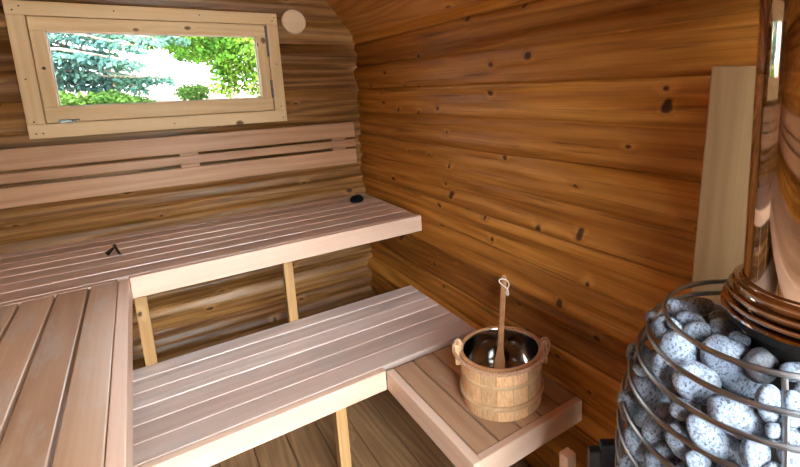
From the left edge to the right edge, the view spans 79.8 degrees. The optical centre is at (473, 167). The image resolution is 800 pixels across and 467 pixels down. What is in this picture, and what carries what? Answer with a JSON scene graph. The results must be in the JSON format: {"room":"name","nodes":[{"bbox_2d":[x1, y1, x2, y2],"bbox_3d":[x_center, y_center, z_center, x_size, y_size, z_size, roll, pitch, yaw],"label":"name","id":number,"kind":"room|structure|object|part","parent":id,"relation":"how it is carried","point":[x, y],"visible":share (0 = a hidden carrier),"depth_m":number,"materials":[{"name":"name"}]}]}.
{"room":"sauna","nodes":[
{"label":"sauna","id":0,"kind":"room"},
{"bbox_2d":[0,0,374,369],"bbox_3d":[-1.329,-0.061,2.122,1.820,2.220,0.081,-9,12,-35],"label":"wall","id":1,"kind":"structure","parent":0,"point":[318,63],"depth_m":2.27,"materials":[{"name":"brown wood"}]},
{"bbox_2d":[2,0,286,138],"bbox_3d":[-1.333,-0.423,2.044,0.945,0.509,0.116,-9,12,-35],"label":"window","id":2,"kind":"structure","parent":1,"relation":"in","point":[29,23],"depth_m":1.94,"materials":[{"name":"brown wood"}]},
{"bbox_3d":[-1.337,-0.595,2.013,0.834,0.052,0.060,-9,12,-35],"label":"sash rail","id":3,"kind":"part","parent":2,"relation":"part of","materials":[{"name":"brown wood"}]},
{"bbox_3d":[-1.325,-0.259,2.072,0.834,0.060,0.060,-9,12,-35],"label":"sash rail","id":4,"kind":"part","parent":2,"relation":"part of","materials":[{"name":"brown wood"}]},
{"bbox_2d":[0,122,356,208],"bbox_3d":[-1.296,-0.034,2.096,1.598,0.219,0.043,-9,12,-35],"label":"backrest","id":5,"kind":"object","parent":1,"relation":"attached to","point":[188,147],"visible":1,"depth_m":2.04,"materials":[{"name":"brown wood"}]},
{"bbox_2d":[281,10,305,33],"bbox_3d":[-0.882,-0.708,2.299,0.114,0.114,0.043,-9,12,-35],"label":"air vent","id":6,"kind":"object","parent":1,"relation":"in","point":[292,21],"visible":1,"depth_m":2.28,"materials":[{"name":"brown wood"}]},
{"bbox_2d":[210,360,529,466],"bbox_3d":[-0.349,1.238,1.040,1.798,0.041,3.250,-9,12,-35],"label":"floor","id":7,"kind":"structure","parent":0,"point":[382,433],"depth_m":1.84,"materials":[{"name":"brown wood"}]},
{"bbox_2d":[0,279,132,466],"bbox_3d":[-0.724,0.910,0.556,0.616,0.800,2.088,-9,12,-35],"label":"bench","id":8,"kind":"object","parent":7,"relation":"on","point":[66,362],"visible":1,"depth_m":0.97,"materials":[{"name":"brown wood"}]},
{"bbox_2d":[0,193,421,365],"bbox_3d":[-1.085,0.679,1.960,1.672,0.801,0.640,-9,12,-35],"label":"bench","id":9,"kind":"object","parent":7,"relation":"on","point":[157,260],"visible":0.91,"depth_m":1.79,"materials":[{"name":"brown wood"}]},
{"bbox_2d":[104,244,121,255],"bbox_3d":[-1.323,0.306,1.727,0.069,0.038,0.040,6,13,39],"label":"metal hook","id":10,"kind":"object","parent":9,"relation":"on","point":[110,250],"visible":1,"depth_m":1.73,"materials":[{"name":"brown metal"}]},
{"bbox_3d":[-1.337,0.309,1.736,0.020,0.031,0.037,6,13,40],"label":"arm","id":11,"kind":"part","parent":10,"relation":"part of","materials":[{"name":"brown metal"}]},
{"bbox_3d":[-1.313,0.302,1.738,0.063,0.034,0.011,5,12,36],"label":"arm","id":12,"kind":"part","parent":10,"relation":"part of","materials":[{"name":"brown metal"}]},
{"bbox_3d":[-1.164,0.740,1.712,0.036,0.772,0.036,-9,12,-35],"label":"leg","id":13,"kind":"part","parent":9,"relation":"part of","materials":[{"name":"brown wood"}]},
{"bbox_3d":[-0.760,0.675,1.996,0.036,0.772,0.036,-9,12,-35],"label":"leg","id":14,"kind":"part","parent":9,"relation":"part of","materials":[{"name":"brown wood"}]},
{"bbox_2d":[350,194,363,202],"bbox_3d":[-0.596,0.156,2.407,0.073,0.037,0.054,-12,14,-43],"label":"stone","id":15,"kind":"object","parent":9,"relation":"on","point":[357,198],"visible":1,"depth_m":2.39,"materials":[{"name":"black stone"}]},
{"bbox_2d":[133,285,475,466],"bbox_3d":[-0.806,0.919,1.613,1.666,0.426,0.570,-9,12,-35],"label":"bench","id":16,"kind":"object","parent":7,"relation":"on","point":[207,407],"visible":0.83,"depth_m":1.58,"materials":[{"name":"brown wood"}]},
{"bbox_3d":[-0.440,0.943,1.589,0.036,0.359,0.038,-9,12,-35],"label":"leg","id":17,"kind":"part","parent":16,"relation":"part of","materials":[{"name":"brown wood"}]},
{"bbox_2d":[387,345,581,466],"bbox_3d":[0.023,0.900,1.539,0.400,0.426,0.507,-9,12,-35],"label":"bench","id":18,"kind":"object","parent":7,"relation":"on","point":[427,388],"visible":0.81,"depth_m":1.37,"materials":[{"name":"brown wood"}]},
{"bbox_2d":[452,326,550,421],"bbox_3d":[0.084,0.601,1.424,0.267,0.197,0.267,7,13,42],"label":"bucket","id":19,"kind":"object","parent":18,"relation":"on","point":[513,392],"visible":0.98,"depth_m":1.36,"materials":[{"name":"brown wood"}]},
{"bbox_3d":[0.079,0.556,1.347,0.292,0.018,0.124,-2,10,2],"label":"rope handle","id":20,"kind":"part","parent":19,"relation":"part of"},
{"bbox_2d":[494,275,509,368],"bbox_3d":[0.094,0.528,1.503,0.062,0.272,0.298,0,10,12],"label":"ladle","id":21,"kind":"object","parent":19,"relation":"in","point":[499,363],"visible":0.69,"depth_m":1.52,"materials":[{"name":"brown wood"}]},
{"bbox_2d":[559,447,575,466],"bbox_3d":[0.240,0.931,1.204,0.030,0.463,0.030,-9,12,-35],"label":"post","id":22,"kind":"object","parent":7,"relation":"on","point":[567,457],"visible":1,"depth_m":1.16,"materials":[{"name":"brown wood"}]},
{"bbox_2d":[587,0,799,466],"bbox_3d":[0.437,0.078,0.704,0.434,2.300,0.480,-2,10,3],"label":"stove","id":23,"kind":"object","parent":7,"relation":"on","point":[761,295],"visible":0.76,"depth_m":0.62,"materials":[{"name":"grey metal"}]},
{"bbox_3d":[0.277,0.895,1.086,0.028,0.564,0.022,-2,10,0],"label":"shield plate","id":24,"kind":"part","parent":23,"relation":"part of","materials":[{"name":"black metal"}]},
{"bbox_3d":[0.307,0.886,1.085,0.036,0.580,0.022,-2,10,0],"label":"shield plate","id":25,"kind":"part","parent":23,"relation":"part of","materials":[{"name":"black metal"}]},
{"bbox_2d":[618,453,639,466],"bbox_3d":[0.247,0.473,0.750,0.034,0.035,0.024,-2,10,4],"label":"stone","id":26,"kind":"object","parent":23,"relation":"on","point":[624,460],"visible":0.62,"depth_m":0.74,"materials":[{"name":"stone"}]},
{"bbox_2d":[617,389,647,427],"bbox_3d":[0.262,0.401,0.778,0.050,0.071,0.032,-3,10,-3],"label":"stone","id":27,"kind":"object","parent":23,"relation":"on","point":[638,414],"visible":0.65,"depth_m":0.77,"materials":[{"name":"stone"}]},
{"bbox_2d":[623,425,647,462],"bbox_3d":[0.253,0.424,0.724,0.044,0.056,0.030,-2,10,-1],"label":"stone","id":28,"kind":"object","parent":23,"relation":"on","point":[632,441],"visible":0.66,"depth_m":0.71,"materials":[{"name":"stone"}]},
{"bbox_2d":[626,342,651,369],"bbox_3d":[0.287,0.328,0.815,0.045,0.052,0.032,-3,10,-2],"label":"stone","id":29,"kind":"object","parent":23,"relation":"on","point":[646,354],"visible":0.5,"depth_m":0.80,"materials":[{"name":"stone"}]},
{"bbox_2d":[632,374,669,410],"bbox_3d":[0.279,0.355,0.746,0.056,0.059,0.037,-2,10,0],"label":"stone","id":30,"kind":"object","parent":23,"relation":"on","point":[652,395],"visible":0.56,"depth_m":0.73,"materials":[{"name":"stone"}]},
{"bbox_2d":[633,364,647,377],"bbox_3d":[0.263,0.319,0.740,0.025,0.020,0.012,-2,10,2],"label":"stone","id":31,"kind":"object","parent":30,"relation":"on","point":[638,369],"visible":0.76,"depth_m":0.74,"materials":[{"name":"stone"}]},
{"bbox_2d":[645,310,663,322],"bbox_3d":[0.302,0.253,0.786,0.032,0.029,0.021,-1,10,6],"label":"stone","id":32,"kind":"object","parent":23,"relation":"on","point":[651,314],"visible":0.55,"depth_m":0.78,"materials":[{"name":"stone"}]},
{"bbox_2d":[641,402,678,444],"bbox_3d":[0.277,0.381,0.702,0.056,0.062,0.034,-2,10,2],"label":"stone","id":33,"kind":"object","parent":23,"relation":"on","point":[651,429],"visible":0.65,"depth_m":0.69,"materials":[{"name":"stone"}]},
{"bbox_2d":[651,316,669,339],"bbox_3d":[0.302,0.258,0.760,0.031,0.038,0.030,-9,12,-35],"label":"stone","id":34,"kind":"object","parent":23,"relation":"on","point":[659,326],"visible":0.69,"depth_m":0.75,"materials":[{"name":"stone"}]},
{"bbox_2d":[649,353,673,387],"bbox_3d":[0.286,0.303,0.710,0.042,0.054,0.030,-3,10,-5],"label":"stone","id":35,"kind":"object","parent":23,"relation":"on","point":[658,366],"visible":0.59,"depth_m":0.70,"materials":[{"name":"stone"}]},
{"bbox_2d":[644,441,685,466],"bbox_3d":[0.281,0.430,0.684,0.066,0.064,0.039,-3,10,-6],"label":"stone","id":36,"kind":"object","parent":23,"relation":"on","point":[662,447],"visible":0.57,"depth_m":0.67,"materials":[{"name":"stone"}]},
{"bbox_2d":[667,386,678,401],"bbox_3d":[0.351,0.417,0.881,0.075,0.058,0.052,-9,12,-35],"label":"stone","id":37,"kind":"object","parent":23,"relation":"on","point":[671,389],"visible":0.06,"depth_m":0.86,"materials":[{"name":"stone"}]},
{"bbox_2d":[666,318,682,329],"bbox_3d":[0.315,0.247,0.738,0.025,0.025,0.013,-2,10,1],"label":"stone","id":38,"kind":"object","parent":23,"relation":"on","point":[676,322],"visible":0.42,"depth_m":0.73,"materials":[{"name":"stone"}]},
{"bbox_2d":[664,423,692,462],"bbox_3d":[0.289,0.381,0.650,0.050,0.056,0.028,0,10,11],"label":"stone","id":39,"kind":"object","parent":23,"relation":"on","point":[678,448],"visible":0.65,"depth_m":0.64,"materials":[{"name":"stone"}]},
{"bbox_2d":[659,329,699,363],"bbox_3d":[0.306,0.269,0.706,0.057,0.062,0.037,-3,10,-4],"label":"stone","id":40,"kind":"object","parent":23,"relation":"on","point":[671,343],"visible":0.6,"depth_m":0.69,"materials":[{"name":"stone"}]},
{"bbox_2d":[676,463,687,466],"bbox_3d":[0.294,0.428,0.639,0.051,0.051,0.030,-3,10,-4],"label":"stone","id":41,"kind":"object","parent":23,"relation":"on","point":[679,464],"visible":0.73,"depth_m":0.64,"materials":[{"name":"stone"}]},
{"bbox_2d":[669,397,701,421],"bbox_3d":[0.294,0.336,0.656,0.044,0.032,0.024,-2,10,0],"label":"stone","id":42,"kind":"object","parent":23,"relation":"on","point":[677,411],"visible":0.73,"depth_m":0.65,"materials":[{"name":"stone"}]},
{"bbox_2d":[676,311,705,325],"bbox_3d":[0.350,0.245,0.760,0.047,0.029,0.020,-2,10,0],"label":"stone","id":43,"kind":"object","parent":23,"relation":"on","point":[683,317],"visible":0.68,"depth_m":0.75,"materials":[{"name":"stone"}]},
{"bbox_2d":[672,361,721,405],"bbox_3d":[0.313,0.301,0.661,0.069,0.056,0.038,-3,10,-3],"label":"stone","id":44,"kind":"object","parent":23,"relation":"on","point":[688,389],"visible":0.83,"depth_m":0.65,"materials":[{"name":"stone"}]},
{"bbox_2d":[683,321,710,340],"bbox_3d":[0.345,0.252,0.726,0.041,0.031,0.022,-2,10,1],"label":"stone","id":45,"kind":"object","parent":23,"relation":"on","point":[698,330],"visible":0.76,"depth_m":0.72,"materials":[{"name":"stone"}]},
{"bbox_2d":[684,450,716,466],"bbox_3d":[0.309,0.401,0.623,0.060,0.058,0.026,-2,10,1],"label":"stone","id":46,"kind":"object","parent":23,"relation":"on","point":[693,458],"visible":0.89,"depth_m":0.61,"materials":[{"name":"stone"}]},
{"bbox_2d":[686,413,743,466],"bbox_3d":[0.321,0.362,0.623,0.080,0.082,0.033,-1,10,9],"label":"stone","id":47,"kind":"object","parent":23,"relation":"on","point":[702,433],"visible":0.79,"depth_m":0.61,"materials":[{"name":"stone"}]},
{"bbox_2d":[703,303,730,322],"bbox_3d":[0.431,0.275,0.857,0.078,0.061,0.053,-4,10,-11],"label":"stone","id":48,"kind":"object","parent":23,"relation":"on","point":[716,307],"visible":0.06,"depth_m":0.84,"materials":[{"name":"stone"}]},
{"bbox_2d":[709,310,729,318],"bbox_3d":[0.397,0.240,0.762,0.036,0.020,0.015,-2,10,-2],"label":"stone","id":49,"kind":"object","parent":23,"relation":"on","point":[714,313],"visible":0.45,"depth_m":0.76,"materials":[{"name":"stone"}]},
{"bbox_2d":[708,316,741,336],"bbox_3d":[0.391,0.254,0.736,0.053,0.046,0.030,-2,10,-1],"label":"stone","id":50,"kind":"object","parent":23,"relation":"on","point":[722,325],"visible":0.52,"depth_m":0.72,"materials":[{"name":"stone"}]},
{"bbox_2d":[716,460,739,466],"bbox_3d":[0.329,0.395,0.595,0.046,0.050,0.030,-3,10,-2],"label":"stone","id":51,"kind":"object","parent":23,"relation":"on","point":[732,461],"visible":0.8,"depth_m":0.60,"materials":[{"name":"stone"}]},
{"bbox_2d":[739,434,770,466],"bbox_3d":[0.348,0.354,0.583,0.034,0.050,0.027,-3,10,-4],"label":"stone","id":52,"kind":"object","parent":51,"relation":"on","point":[752,454],"visible":0.91,"depth_m":0.57,"materials":[{"name":"stone"}]},
{"bbox_2d":[765,422,781,439],"bbox_3d":[0.366,0.319,0.573,0.023,0.020,0.015,-3,10,-3],"label":"stone","id":53,"kind":"object","parent":52,"relation":"on","point":[773,430],"visible":1,"depth_m":0.57,"materials":[{"name":"stone"}]},
{"bbox_2d":[700,334,761,398],"bbox_3d":[0.378,0.285,0.678,0.100,0.090,0.051,-2,10,0],"label":"stone","id":54,"kind":"object","parent":23,"relation":"on","point":[734,379],"visible":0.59,"depth_m":0.66,"materials":[{"name":"stone"}]},
{"bbox_2d":[728,331,750,346],"bbox_3d":[0.392,0.254,0.694,0.032,0.027,0.018,-3,10,-5],"label":"stone","id":55,"kind":"object","parent":54,"relation":"on","point":[739,336],"visible":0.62,"depth_m":0.69,"materials":[{"name":"stone"}]},
{"bbox_2d":[707,393,767,439],"bbox_3d":[0.344,0.321,0.609,0.081,0.061,0.040,-3,10,-3],"label":"stone","id":56,"kind":"object","parent":23,"relation":"on","point":[741,416],"visible":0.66,"depth_m":0.59,"materials":[{"name":"stone"}]},
{"bbox_2d":[742,347,779,383],"bbox_3d":[0.393,0.271,0.645,0.047,0.047,0.033,-4,10,-8],"label":"stone","id":57,"kind":"object","parent":23,"relation":"on","point":[761,356],"visible":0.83,"depth_m":0.64,"materials":[{"name":"stone"}]},
{"bbox_2d":[754,383,781,422],"bbox_3d":[0.368,0.293,0.584,0.040,0.050,0.027,-3,10,-4],"label":"stone","id":58,"kind":"object","parent":23,"relation":"on","point":[767,393],"visible":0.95,"depth_m":0.57,"materials":[{"name":"stone"}]},
{"bbox_2d":[761,461,781,466],"bbox_3d":[0.366,0.380,0.568,0.039,0.051,0.030,-4,10,-9],"label":"stone","id":59,"kind":"object","parent":23,"relation":"on","point":[769,463],"visible":1,"depth_m":0.57,"materials":[{"name":"stone"}]},
{"bbox_2d":[779,362,799,381],"bbox_3d":[0.417,0.267,0.616,0.036,0.025,0.019,-3,10,-7],"label":"stone","id":60,"kind":"object","parent":23,"relation":"on","point":[794,367],"visible":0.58,"depth_m":0.61,"materials":[{"name":"stone"}]},
{"bbox_2d":[793,380,799,392],"bbox_3d":[0.408,0.281,0.580,0.029,0.043,0.023,-2,10,-1],"label":"stone","id":61,"kind":"object","parent":23,"relation":"on","point":[796,387],"visible":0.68,"depth_m":0.58,"materials":[{"name":"stone"}]},
{"bbox_3d":[0.512,0.531,0.596,0.085,0.065,0.056,-9,12,-35],"label":"stone","id":62,"kind":"object","parent":23,"relation":"in","visible":0},
{"bbox_3d":[0.468,0.464,0.577,0.081,0.062,0.068,-9,12,-35],"label":"stone","id":63,"kind":"object","parent":62,"relation":"on","visible":0},
{"bbox_3d":[0.422,0.396,0.574,0.066,0.061,0.066,-9,12,-35],"label":"stone","id":64,"kind":"object","parent":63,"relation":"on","visible":0},
{"bbox_2d":[775,427,799,466],"bbox_3d":[0.385,0.339,0.570,0.040,0.052,0.032,-3,10,-4],"label":"stone","id":65,"kind":"object","parent":64,"relation":"on","point":[794,433],"visible":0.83,"depth_m":0.56,"materials":[{"name":"stone"}]},
{"bbox_2d":[783,390,799,428],"bbox_3d":[0.388,0.293,0.570,0.029,0.047,0.022,-3,10,-3],"label":"stone","id":66,"kind":"object","parent":65,"relation":"on","point":[791,399],"visible":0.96,"depth_m":0.56,"materials":[{"name":"stone"}]},
{"bbox_3d":[0.359,0.553,0.903,0.086,0.065,0.055,-9,12,-35],"label":"stone","id":67,"kind":"object","parent":23,"relation":"in","visible":0},
{"bbox_2d":[679,397,686,427],"bbox_3d":[0.392,0.480,0.914,0.080,0.058,0.054,-5,10,-13],"label":"stone","id":68,"kind":"object","parent":67,"relation":"on","point":[680,422],"visible":0.05,"depth_m":0.89,"materials":[{"name":"stone"}]},
{"bbox_3d":[0.434,0.408,0.911,0.078,0.064,0.059,-9,12,-35],"label":"stone","id":69,"kind":"object","parent":23,"relation":"in","visible":0},
{"bbox_3d":[0.390,0.343,0.879,0.080,0.068,0.056,-9,12,-35],"label":"stone","id":70,"kind":"object","parent":69,"relation":"on","visible":0},
{"bbox_3d":[0.361,0.281,0.833,0.079,0.060,0.052,-9,12,-35],"label":"stone","id":71,"kind":"object","parent":70,"relation":"on","visible":0},
{"bbox_2d":[661,299,682,317],"bbox_3d":[0.338,0.239,0.804,0.036,0.032,0.025,-3,10,-4],"label":"stone","id":72,"kind":"object","parent":71,"relation":"on","point":[676,305],"visible":0.56,"depth_m":0.80,"materials":[{"name":"stone"}]},
{"bbox_2d":[681,297,713,316],"bbox_3d":[0.377,0.237,0.803,0.063,0.032,0.023,-2,10,-1],"label":"stone","id":73,"kind":"object","parent":71,"relation":"on","point":[702,306],"visible":0.77,"depth_m":0.80,"materials":[{"name":"stone"}]},
{"bbox_2d":[326,0,485,35],"bbox_3d":[-0.431,-0.675,0.700,1.760,0.591,3.210,-9,12,-35],"label":"ceiling","id":74,"kind":"structure","parent":0,"point":[358,16],"depth_m":2.10,"materials":[{"name":"brown wood"}]},
{"bbox_2d":[352,0,759,466],"bbox_3d":[0.318,0.276,1.382,0.076,1.685,3.150,-9,12,-35],"label":"wall","id":75,"kind":"structure","parent":0,"point":[555,148],"depth_m":1.42,"materials":[{"name":"brown wood"}]},
{"bbox_2d":[681,66,755,396],"bbox_3d":[0.544,0.481,1.029,0.017,1.381,0.243,-9,12,-35],"label":"plank","id":76,"kind":"object","parent":75,"relation":"attached to","point":[722,210],"visible":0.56,"depth_m":0.96,"materials":[{"name":"brown wood"}]},
{"label":"outside","id":77,"kind":"structure","parent":0,"visible":0},
{"bbox_2d":[65,84,259,101],"bbox_3d":[-9.536,-1.738,14.932,44.000,2.302,30.000,-9,12,-35],"label":"ground","id":78,"kind":"structure","parent":77,"point":[242,94],"depth_m":12.55,"materials":[{"name":"white"}]},
{"bbox_2d":[58,89,158,105],"bbox_3d":[-4.706,-0.540,5.894,0.646,0.903,1.461,7,13,41],"label":"shrub","id":79,"kind":"object","parent":78,"relation":"on","point":[103,97],"visible":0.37,"depth_m":5.76,"materials":[{"name":"green plant"}]},
{"bbox_2d":[48,33,190,96],"bbox_3d":[-4.797,-1.803,5.899,2.233,3.254,1.309,-8,11,-29],"label":"conifer","id":80,"kind":"object","parent":78,"relation":"on","point":[69,73],"visible":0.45,"depth_m":5.84,"materials":[{"name":"green plant"}]},
{"bbox_2d":[100,69,185,98],"bbox_3d":[-7.091,-1.782,10.136,1.550,0.620,0.072,-9,12,-35],"label":"fence","id":81,"kind":"object","parent":78,"relation":"on","point":[176,77],"visible":0.35,"depth_m":10.31,"materials":[{"name":"white wood"}]},
{"bbox_2d":[90,34,259,97],"bbox_3d":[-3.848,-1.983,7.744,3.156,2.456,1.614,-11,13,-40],"label":"leafy tree","id":82,"kind":"object","parent":78,"relation":"on","point":[230,55],"visible":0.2,"depth_m":7.47,"materials":[{"name":"green plant"}]},
{"bbox_2d":[173,81,213,99],"bbox_3d":[-5.097,-1.334,8.626,0.695,0.481,0.674,-9,12,-35],"label":"shrub","id":83,"kind":"object","parent":78,"relation":"on","point":[197,92],"visible":0.98,"depth_m":8.51,"materials":[{"name":"green plant"}]}
]}

